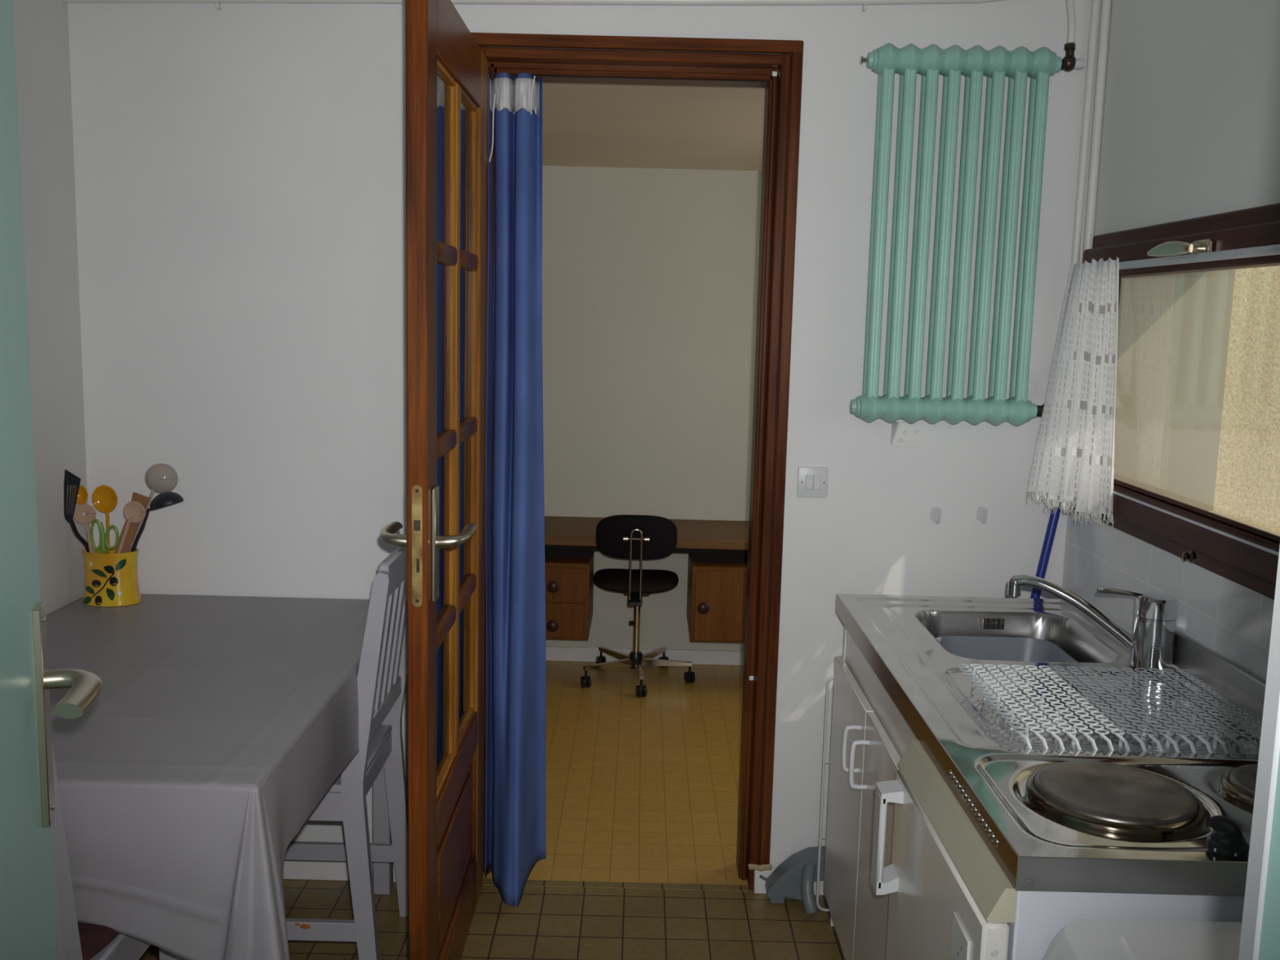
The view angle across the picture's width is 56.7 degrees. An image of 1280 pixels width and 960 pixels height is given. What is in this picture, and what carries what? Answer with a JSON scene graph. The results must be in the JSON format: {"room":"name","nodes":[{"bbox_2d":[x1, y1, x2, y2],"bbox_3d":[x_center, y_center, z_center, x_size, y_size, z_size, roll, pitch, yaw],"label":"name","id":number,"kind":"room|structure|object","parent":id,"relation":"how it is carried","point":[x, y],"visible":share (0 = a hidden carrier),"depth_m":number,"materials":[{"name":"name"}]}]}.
{"room":"kitchen","nodes":[
{"label":"kitchen","id":0,"kind":"room"},
{"bbox_2d":[13,0,88,615],"bbox_3d":[-1.474,-0.062,1.748,0.150,2.570,2.470,1,8,0],"label":"wall","id":1,"kind":"structure","parent":0,"point":[41,27],"depth_m":2.81,"materials":[{"name":"paint"}]},
{"bbox_2d":[138,661,844,959],"bbox_3d":[-0.378,1.173,2.688,4.500,0.080,5.400,1,8,0],"label":"floor","id":2,"kind":"structure","parent":0,"point":[639,789],"depth_m":3.33,"materials":[{"name":"tile"}]},
{"bbox_2d":[51,745,185,959],"bbox_3d":[-1.028,0.733,1.905,0.411,0.975,0.496,1,8,0],"label":"dining chair","id":3,"kind":"object","parent":2,"relation":"on","point":[122,947],"visible":0.06,"depth_m":1.70,"materials":[{"name":"grey paint"}]},
{"bbox_2d":[77,922,119,959],"bbox_3d":[-1.015,0.699,1.948,0.384,0.038,0.392,1,8,0],"label":"seat cushion","id":4,"kind":"object","parent":3,"relation":"on","point":[94,938],"visible":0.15,"depth_m":1.84,"materials":[{"name":"red fabric"}]},
{"bbox_2d":[185,546,408,959],"bbox_3d":[-0.777,0.626,2.715,0.496,0.975,0.411,1,8,0],"label":"dining chair","id":5,"kind":"object","parent":2,"relation":"on","point":[382,675],"visible":0.59,"depth_m":2.56,"materials":[{"name":"grey paint"}]},
{"bbox_2d":[372,764,393,894],"bbox_3d":[-1.011,0.762,2.495,0.806,0.756,1.198,1,8,0],"label":"kitchen table","id":6,"kind":"object","parent":2,"relation":"on","point":[383,872],"visible":0.14,"depth_m":3.04,"materials":[{"name":"wood tablecloth"}]},
{"bbox_2d":[46,593,369,959],"bbox_3d":[-0.976,0.568,2.440,0.870,0.375,1.257,1,8,0],"label":"tablecloth","id":7,"kind":"object","parent":6,"relation":"on","point":[216,727],"visible":0.82,"depth_m":2.02,"materials":[{"name":"white fabric"}]},
{"bbox_2d":[81,546,142,606],"bbox_3d":[-1.308,0.237,2.937,0.141,0.131,0.102,1,8,0],"label":"utensil holder","id":8,"kind":"object","parent":7,"relation":"on","point":[111,580],"visible":0.98,"depth_m":2.90,"materials":[{"name":"yellow ceramic"}]},
{"bbox_2d":[63,469,88,552],"bbox_3d":[-1.343,0.128,2.861,0.043,0.325,0.120,1,8,-5],"label":"slotted turner","id":9,"kind":"object","parent":8,"relation":"in","point":[70,479],"visible":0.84,"depth_m":2.79,"materials":[{"name":"black plastic"}]},
{"bbox_2d":[71,484,96,553],"bbox_3d":[-1.362,0.145,2.941,0.084,0.269,0.017,3,8,8],"label":"serving spoon","id":10,"kind":"object","parent":8,"relation":"in","point":[82,495],"visible":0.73,"depth_m":2.93,"materials":[{"name":"orange plastic"}]},
{"bbox_2d":[71,484,88,504],"bbox_3d":[-1.381,0.036,2.930,0.041,0.050,0.015,1,8,0],"label":"bowl","id":11,"kind":"object","parent":10,"relation":"on","point":[82,495],"depth_m":2.93,"materials":[{"name":"orange plastic"}]},
{"bbox_2d":[73,503,96,552],"bbox_3d":[-1.353,0.170,2.906,0.055,0.229,0.022,1,8,0],"label":"wooden spoon","id":12,"kind":"object","parent":8,"relation":"in","point":[78,517],"visible":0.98,"depth_m":2.88,"materials":[{"name":"brown wood"}]},
{"bbox_2d":[73,503,96,524],"bbox_3d":[-1.351,0.083,2.885,0.055,0.049,0.006,1,8,0],"label":"bowl","id":13,"kind":"object","parent":12,"relation":"on","point":[91,513],"depth_m":2.88,"materials":[{"name":"brown wood"}]},
{"bbox_2d":[77,504,94,553],"bbox_3d":[-1.365,0.171,2.932,0.050,0.220,0.014,3,8,11],"label":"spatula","id":14,"kind":"object","parent":8,"relation":"in","point":[83,513],"visible":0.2,"depth_m":2.92,"materials":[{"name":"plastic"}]},
{"bbox_2d":[92,484,117,553],"bbox_3d":[-1.328,0.145,2.954,0.064,0.267,0.021,1,8,0],"label":"serving spoon","id":15,"kind":"object","parent":8,"relation":"in","point":[104,498],"visible":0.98,"depth_m":2.94,"materials":[{"name":"orange plastic"}]},
{"bbox_2d":[92,484,117,512],"bbox_3d":[-1.326,0.046,2.943,0.064,0.070,0.015,1,8,0],"label":"bowl","id":16,"kind":"object","parent":15,"relation":"on","point":[104,499],"depth_m":2.94,"materials":[{"name":"orange plastic"}]},
{"bbox_2d":[90,519,119,553],"bbox_3d":[-1.308,0.187,2.905,0.070,0.186,0.012,1,8,0],"label":"scissors","id":17,"kind":"object","parent":8,"relation":"in","point":[104,542],"visible":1,"depth_m":2.90,"materials":[{"name":"green plastic"}]},
{"bbox_2d":[116,501,146,553],"bbox_3d":[-1.264,0.169,2.905,0.118,0.240,0.014,2,8,7],"label":"wooden spoon","id":18,"kind":"object","parent":8,"relation":"in","point":[135,512],"visible":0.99,"depth_m":2.89,"materials":[{"name":"brown wood"}]},
{"bbox_2d":[123,501,146,523],"bbox_3d":[-1.230,0.078,2.890,0.056,0.055,0.010,1,8,0],"label":"bowl","id":19,"kind":"object","parent":18,"relation":"on","point":[135,512],"depth_m":2.89,"materials":[{"name":"brown wood"}]},
{"bbox_2d":[114,492,150,553],"bbox_3d":[-1.255,0.156,2.919,0.106,0.256,0.005,1,8,0],"label":"wooden spatula","id":20,"kind":"object","parent":8,"relation":"in","point":[144,500],"visible":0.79,"depth_m":2.91,"materials":[{"name":"brown wood"}]},
{"bbox_2d":[128,463,177,551],"bbox_3d":[-1.229,0.120,2.954,0.154,0.323,0.035,1,8,-5],"label":"ladle","id":21,"kind":"object","parent":8,"relation":"in","point":[159,477],"visible":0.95,"depth_m":2.93,"materials":[{"name":"beige plastic"}]},
{"bbox_2d":[144,463,177,493],"bbox_3d":[-1.191,-0.002,2.938,0.081,0.075,0.031,1,8,0],"label":"bowl","id":22,"kind":"object","parent":21,"relation":"on","point":[159,477],"depth_m":2.93,"materials":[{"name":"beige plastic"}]},
{"bbox_2d":[130,491,183,551],"bbox_3d":[-1.207,0.157,2.916,0.175,0.261,0.066,1,8,0],"label":"ladle","id":23,"kind":"object","parent":8,"relation":"in","point":[169,498],"visible":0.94,"depth_m":2.88,"materials":[{"name":"black plastic"}]},
{"bbox_2d":[150,491,183,510],"bbox_3d":[-1.157,0.052,2.901,0.080,0.046,0.066,1,8,0],"label":"bowl","id":24,"kind":"object","parent":23,"relation":"on","point":[169,498],"depth_m":2.88,"materials":[{"name":"black plastic"}]},
{"bbox_2d":[580,515,695,697],"bbox_3d":[0.001,0.470,4.821,0.470,0.741,0.534,1,8,0],"label":"office chair","id":25,"kind":"object","parent":2,"relation":"on","point":[630,537],"visible":1,"depth_m":4.64,"materials":[{"name":"black fabric"}]},
{"bbox_2d":[760,845,826,914],"bbox_3d":[0.441,1.031,3.037,0.269,0.141,0.128,1,8,0],"label":"dustpan","id":26,"kind":"object","parent":2,"relation":"on","point":[795,877],"visible":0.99,"depth_m":3.04,"materials":[{"name":"plastic"}]},
{"bbox_2d":[816,675,834,911],"bbox_3d":[0.686,0.799,2.990,0.459,0.623,0.007,1,8,0],"label":"wire rack","id":27,"kind":"object","parent":2,"relation":"on","point":[820,837],"visible":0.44,"depth_m":2.99,"materials":[{"name":"white metal"}]},
{"bbox_2d":[823,625,918,959],"bbox_3d":[0.734,0.785,2.515,0.615,0.789,0.828,1,8,0],"label":"base cabinet","id":28,"kind":"object","parent":2,"relation":"on","point":[870,735],"visible":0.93,"depth_m":2.54,"materials":[{"name":"laminate"}]},
{"bbox_2d":[835,593,1266,896],"bbox_3d":[0.775,0.423,2.208,0.599,0.215,1.430,1,8,0],"label":"countertop","id":29,"kind":"structure","parent":28,"relation":"on","point":[1070,819],"depth_m":1.85,"materials":[{"name":"silver metal"}]},
{"bbox_2d":[936,635,1077,662],"bbox_3d":[0.813,0.427,2.614,0.277,0.078,0.335,1,8,0],"label":"tub","id":30,"kind":"object","parent":29,"relation":"in","point":[978,647],"visible":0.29,"depth_m":2.76,"materials":[{"name":"grey plastic"}]},
{"bbox_2d":[914,609,1121,662],"bbox_3d":[0.813,0.407,2.612,0.362,0.139,0.411,1,8,0],"label":"basin","id":31,"kind":"object","parent":29,"relation":"in","point":[1083,644],"depth_m":2.79,"materials":[{"name":"silver metal"}]},
{"bbox_2d":[1007,574,1178,671],"bbox_3d":[0.918,0.283,2.422,0.325,0.157,0.079,6,9,28],"label":"mixer tap","id":32,"kind":"object","parent":29,"relation":"on","point":[1152,644],"visible":1,"depth_m":2.35,"materials":[{"name":"silver metal"}]},
{"bbox_2d":[1129,614,1176,671],"bbox_3d":[1.025,0.322,2.368,0.079,0.101,0.079,1,8,0],"label":"tap","id":33,"kind":"object","parent":32,"relation":"attached to","point":[1152,644],"depth_m":2.34,"materials":[{"name":"silver metal"}]},
{"bbox_2d":[955,663,1262,753],"bbox_3d":[0.820,0.399,2.072,0.442,0.035,0.390,1,8,0],"label":"mat","id":34,"kind":"object","parent":29,"relation":"on","point":[1074,740],"visible":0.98,"depth_m":2.04,"materials":[{"name":"white plastic"}]},
{"bbox_2d":[1030,448,1066,598],"bbox_3d":[0.904,0.512,3.006,0.343,1.201,0.064,1,8,-6],"label":"broom","id":35,"kind":"object","parent":2,"relation":"on","point":[1054,518],"visible":0.02,"depth_m":2.98,"materials":[{"name":"blue plastic"}]},
{"bbox_2d":[871,740,1244,959],"bbox_3d":[0.703,0.870,1.827,0.614,0.768,0.535,1,8,0],"label":"refrigerator","id":36,"kind":"object","parent":2,"relation":"on","point":[950,898],"visible":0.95,"depth_m":1.68,"materials":[{"name":"white metal"}]},
{"bbox_2d":[1043,918,1241,959],"bbox_3d":[0.663,0.947,1.372,0.372,0.780,0.342,1,8,0],"label":"trash can","id":37,"kind":"object","parent":2,"relation":"on","point":[1082,939],"visible":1,"depth_m":1.42,"materials":[{"name":"white plastic"}]},
{"bbox_2d":[486,165,761,650],"bbox_3d":[-0.341,-0.312,5.090,4.500,2.200,0.133,1,8,0],"label":"wall","id":38,"kind":"structure","parent":0,"point":[650,276],"depth_m":4.99,"materials":[{"name":"beige paint"}]},
{"bbox_2d":[484,515,748,642],"bbox_3d":[-0.059,0.403,4.869,1.800,0.416,0.497,1,8,0],"label":"desk","id":39,"kind":"object","parent":38,"relation":"attached to","point":[717,550],"visible":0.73,"depth_m":4.67,"materials":[{"name":"brown wood"}]},
{"bbox_2d":[546,645,744,665],"bbox_3d":[-0.467,0.754,5.165,3.900,0.064,0.014,1,8,0],"label":"baseboard","id":40,"kind":"structure","parent":38,"relation":"attached to","point":[581,654],"depth_m":5.16,"materials":[{"name":"white paint"}]},
{"bbox_2d":[542,82,764,171],"bbox_3d":[-0.319,-1.224,4.031,4.500,0.100,2.080,1,8,0],"label":"ceiling","id":41,"kind":"structure","parent":0,"point":[584,124],"depth_m":3.81,"materials":[{"name":"paint"}]},
{"bbox_2d":[67,0,1279,866],"bbox_3d":[1.320,-0.783,2.961,5.801,4.200,0.150,1,8,0],"label":"wall","id":42,"kind":"structure","parent":0,"point":[240,168],"depth_m":2.94,"materials":[{"name":"paint"}]},
{"bbox_2d":[213,0,221,9],"bbox_3d":[-1.008,-1.143,2.825,0.009,0.038,0.034,1,8,0],"label":"clip","id":43,"kind":"object","parent":42,"relation":"attached to","point":[218,6],"visible":1,"depth_m":2.82,"materials":[{"name":"white paint"}]},
{"bbox_2d":[283,859,395,881],"bbox_3d":[-0.955,1.020,3.137,0.941,0.070,0.014,1,8,0],"label":"baseboard","id":44,"kind":"structure","parent":42,"relation":"attached to","point":[292,869],"depth_m":3.13,"materials":[{"name":"white paint"}]},
{"bbox_2d":[379,0,488,959],"bbox_3d":[-0.409,0.082,2.590,0.178,2.082,0.822,1,8,0],"label":"door","id":45,"kind":"structure","parent":42,"relation":"in","point":[446,70],"depth_m":2.44,"materials":[{"name":"brown wood"}]},
{"bbox_2d":[62,0,1003,5],"bbox_3d":[-0.187,-1.279,2.801,2.363,0.344,0.023,1,8,0],"label":"ceiling","id":46,"kind":"structure","parent":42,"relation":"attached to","point":[654,2],"depth_m":2.81,"materials":[{"name":"white paint"}]},
{"bbox_2d":[471,32,804,891],"bbox_3d":[-0.040,-0.002,3.065,0.812,2.161,0.166,1,8,0],"label":"door frame","id":47,"kind":"structure","parent":42,"relation":"attached to","point":[775,68],"depth_m":2.96,"materials":[{"name":"brown wood"}]},
{"bbox_2d":[512,74,768,81],"bbox_3d":[-0.016,-0.984,2.904,0.663,0.003,0.003,1,8,0],"label":"curtain rod","id":48,"kind":"object","parent":42,"relation":"attached to","point":[513,74],"visible":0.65,"depth_m":2.90,"materials":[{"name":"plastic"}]},
{"bbox_2d":[484,72,546,906],"bbox_3d":[-0.329,0.035,2.998,0.143,2.066,0.275,3,8,10],"label":"curtain","id":49,"kind":"object","parent":48,"relation":"hanging from","point":[516,770],"visible":1,"depth_m":2.99,"materials":[{"name":"blue fabric"}]},
{"bbox_2d":[761,81,768,88],"bbox_3d":[0.306,-0.968,2.905,0.016,0.017,0.002,1,8,0],"label":"curtain ring","id":50,"kind":"object","parent":48,"relation":"hanging from","point":[762,82],"visible":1,"depth_m":2.90,"materials":[{"name":"black plastic"}]},
{"bbox_2d":[747,863,772,871],"bbox_3d":[0.314,1.015,3.107,0.063,0.020,0.002,1,8,0],"label":"tape","id":51,"kind":"object","parent":42,"relation":"attached to","point":[751,866],"visible":1,"depth_m":3.11,"materials":[{"name":"beige paper"}]},
{"bbox_2d":[753,866,825,895],"bbox_3d":[0.683,1.062,3.122,0.765,0.070,0.018,1,8,0],"label":"baseboard","id":52,"kind":"structure","parent":42,"relation":"attached to","point":[759,883],"depth_m":3.11,"materials":[{"name":"white paint"}]},
{"bbox_2d":[796,466,828,497],"bbox_3d":[0.436,0.006,2.992,0.077,0.078,0.010,1,8,0],"label":"light switch","id":53,"kind":"object","parent":42,"relation":"attached to","point":[812,482],"visible":1,"depth_m":2.99,"materials":[{"name":"white plastic"}]},
{"bbox_2d":[862,0,868,12],"bbox_3d":[0.536,-1.137,2.821,0.009,0.038,0.034,1,8,0],"label":"clip","id":54,"kind":"object","parent":42,"relation":"attached to","point":[865,3],"visible":1,"depth_m":2.82,"materials":[{"name":"white paint"}]},
{"bbox_2d":[890,421,929,447],"bbox_3d":[0.677,-0.111,2.945,0.093,0.063,0.070,1,8,0],"label":"bracket","id":55,"kind":"object","parent":42,"relation":"attached to","point":[903,433],"visible":0.98,"depth_m":2.97,"materials":[{"name":"white paint"}]},
{"bbox_2d":[930,506,941,524],"bbox_3d":[0.750,0.091,2.992,0.026,0.039,0.032,1,8,0],"label":"hook","id":56,"kind":"object","parent":42,"relation":"attached to","point":[935,513],"visible":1,"depth_m":3.00,"materials":[{"name":"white plastic"}]},
{"bbox_2d":[849,42,1084,426],"bbox_3d":[0.768,-0.580,2.829,0.523,0.898,0.115,1,8,0],"label":"radiator","id":57,"kind":"object","parent":42,"relation":"attached to","point":[1019,64],"visible":0.99,"depth_m":2.81,"materials":[{"name":"teal metal"}]},
{"bbox_2d":[1066,0,1075,43],"bbox_3d":[1.003,-1.219,2.770,0.020,0.397,0.078,0,8,-11],"label":"pipe","id":58,"kind":"object","parent":57,"relation":"attached to","point":[1070,3],"visible":1,"depth_m":2.76,"materials":[{"name":"white metal"}]},
{"bbox_2d":[976,506,987,523],"bbox_3d":[0.867,0.090,2.992,0.026,0.039,0.032,1,8,0],"label":"hook","id":59,"kind":"object","parent":42,"relation":"attached to","point":[982,512],"visible":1,"depth_m":3.00,"materials":[{"name":"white plastic"}]},
{"bbox_2d":[1066,0,1100,311],"bbox_3d":[1.049,-0.811,2.839,0.089,1.220,0.024,-6,11,-44],"label":"pipe","id":60,"kind":"object","parent":42,"relation":"attached to","point":[1095,4],"visible":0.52,"depth_m":2.85,"materials":[{"name":"white metal"}]},
{"bbox_2d":[1062,0,1279,681],"bbox_3d":[1.253,0.005,1.748,0.336,2.570,2.470,1,8,0],"label":"wall","id":61,"kind":"structure","parent":0,"point":[1191,118],"depth_m":2.61,"materials":[{"name":"grey paint"}]},
{"bbox_2d":[1081,0,1111,263],"bbox_3d":[1.102,-0.967,2.838,0.023,0.908,0.022,1,8,0],"label":"cable conduit","id":62,"kind":"object","parent":61,"relation":"attached to","point":[1105,9],"visible":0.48,"depth_m":2.85,"materials":[{"name":"white paint"}]},
{"bbox_2d":[1073,203,1279,599],"bbox_3d":[1.073,-0.153,2.147,0.124,0.665,1.504,1,8,0],"label":"window","id":63,"kind":"structure","parent":61,"relation":"in","point":[1246,555],"depth_m":2.25,"materials":[{"name":"brown wood"}]},
{"bbox_2d":[1106,244,1279,270],"bbox_3d":[1.047,-0.403,2.123,0.017,0.017,1.465,1,8,0],"label":"curtain rod","id":64,"kind":"object","parent":63,"relation":"attached to","point":[1270,250],"visible":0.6,"depth_m":2.18,"materials":[{"name":"metal"}]},
{"bbox_2d":[1026,256,1119,529],"bbox_3d":[0.996,-0.206,2.728,0.097,0.598,0.312,1,8,-4],"label":"lace curtain","id":65,"kind":"object","parent":64,"relation":"hanging from","point":[1068,476],"visible":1,"depth_m":2.72,"materials":[{"name":"white fabric"}]},
{"bbox_3d":[-0.089,0.134,0.585,3.031,2.570,0.122,1,8,0],"label":"wall","id":66,"kind":"structure","parent":0,"visible":0},
{"bbox_2d":[0,0,102,959],"bbox_3d":[-0.591,0.304,1.085,0.112,2.050,0.803,-1,8,-18],"label":"door","id":67,"kind":"structure","parent":66,"relation":"in","point":[28,929],"depth_m":1.32,"materials":[{"name":"teal paint"}]},
{"bbox_2d":[1238,546,1279,959],"bbox_3d":[0.354,0.377,0.617,0.024,2.100,0.161,1,8,0],"label":"door frame","id":68,"kind":"structure","parent":66,"relation":"attached to","point":[1260,940],"depth_m":0.66,"materials":[{"name":"white paint"}]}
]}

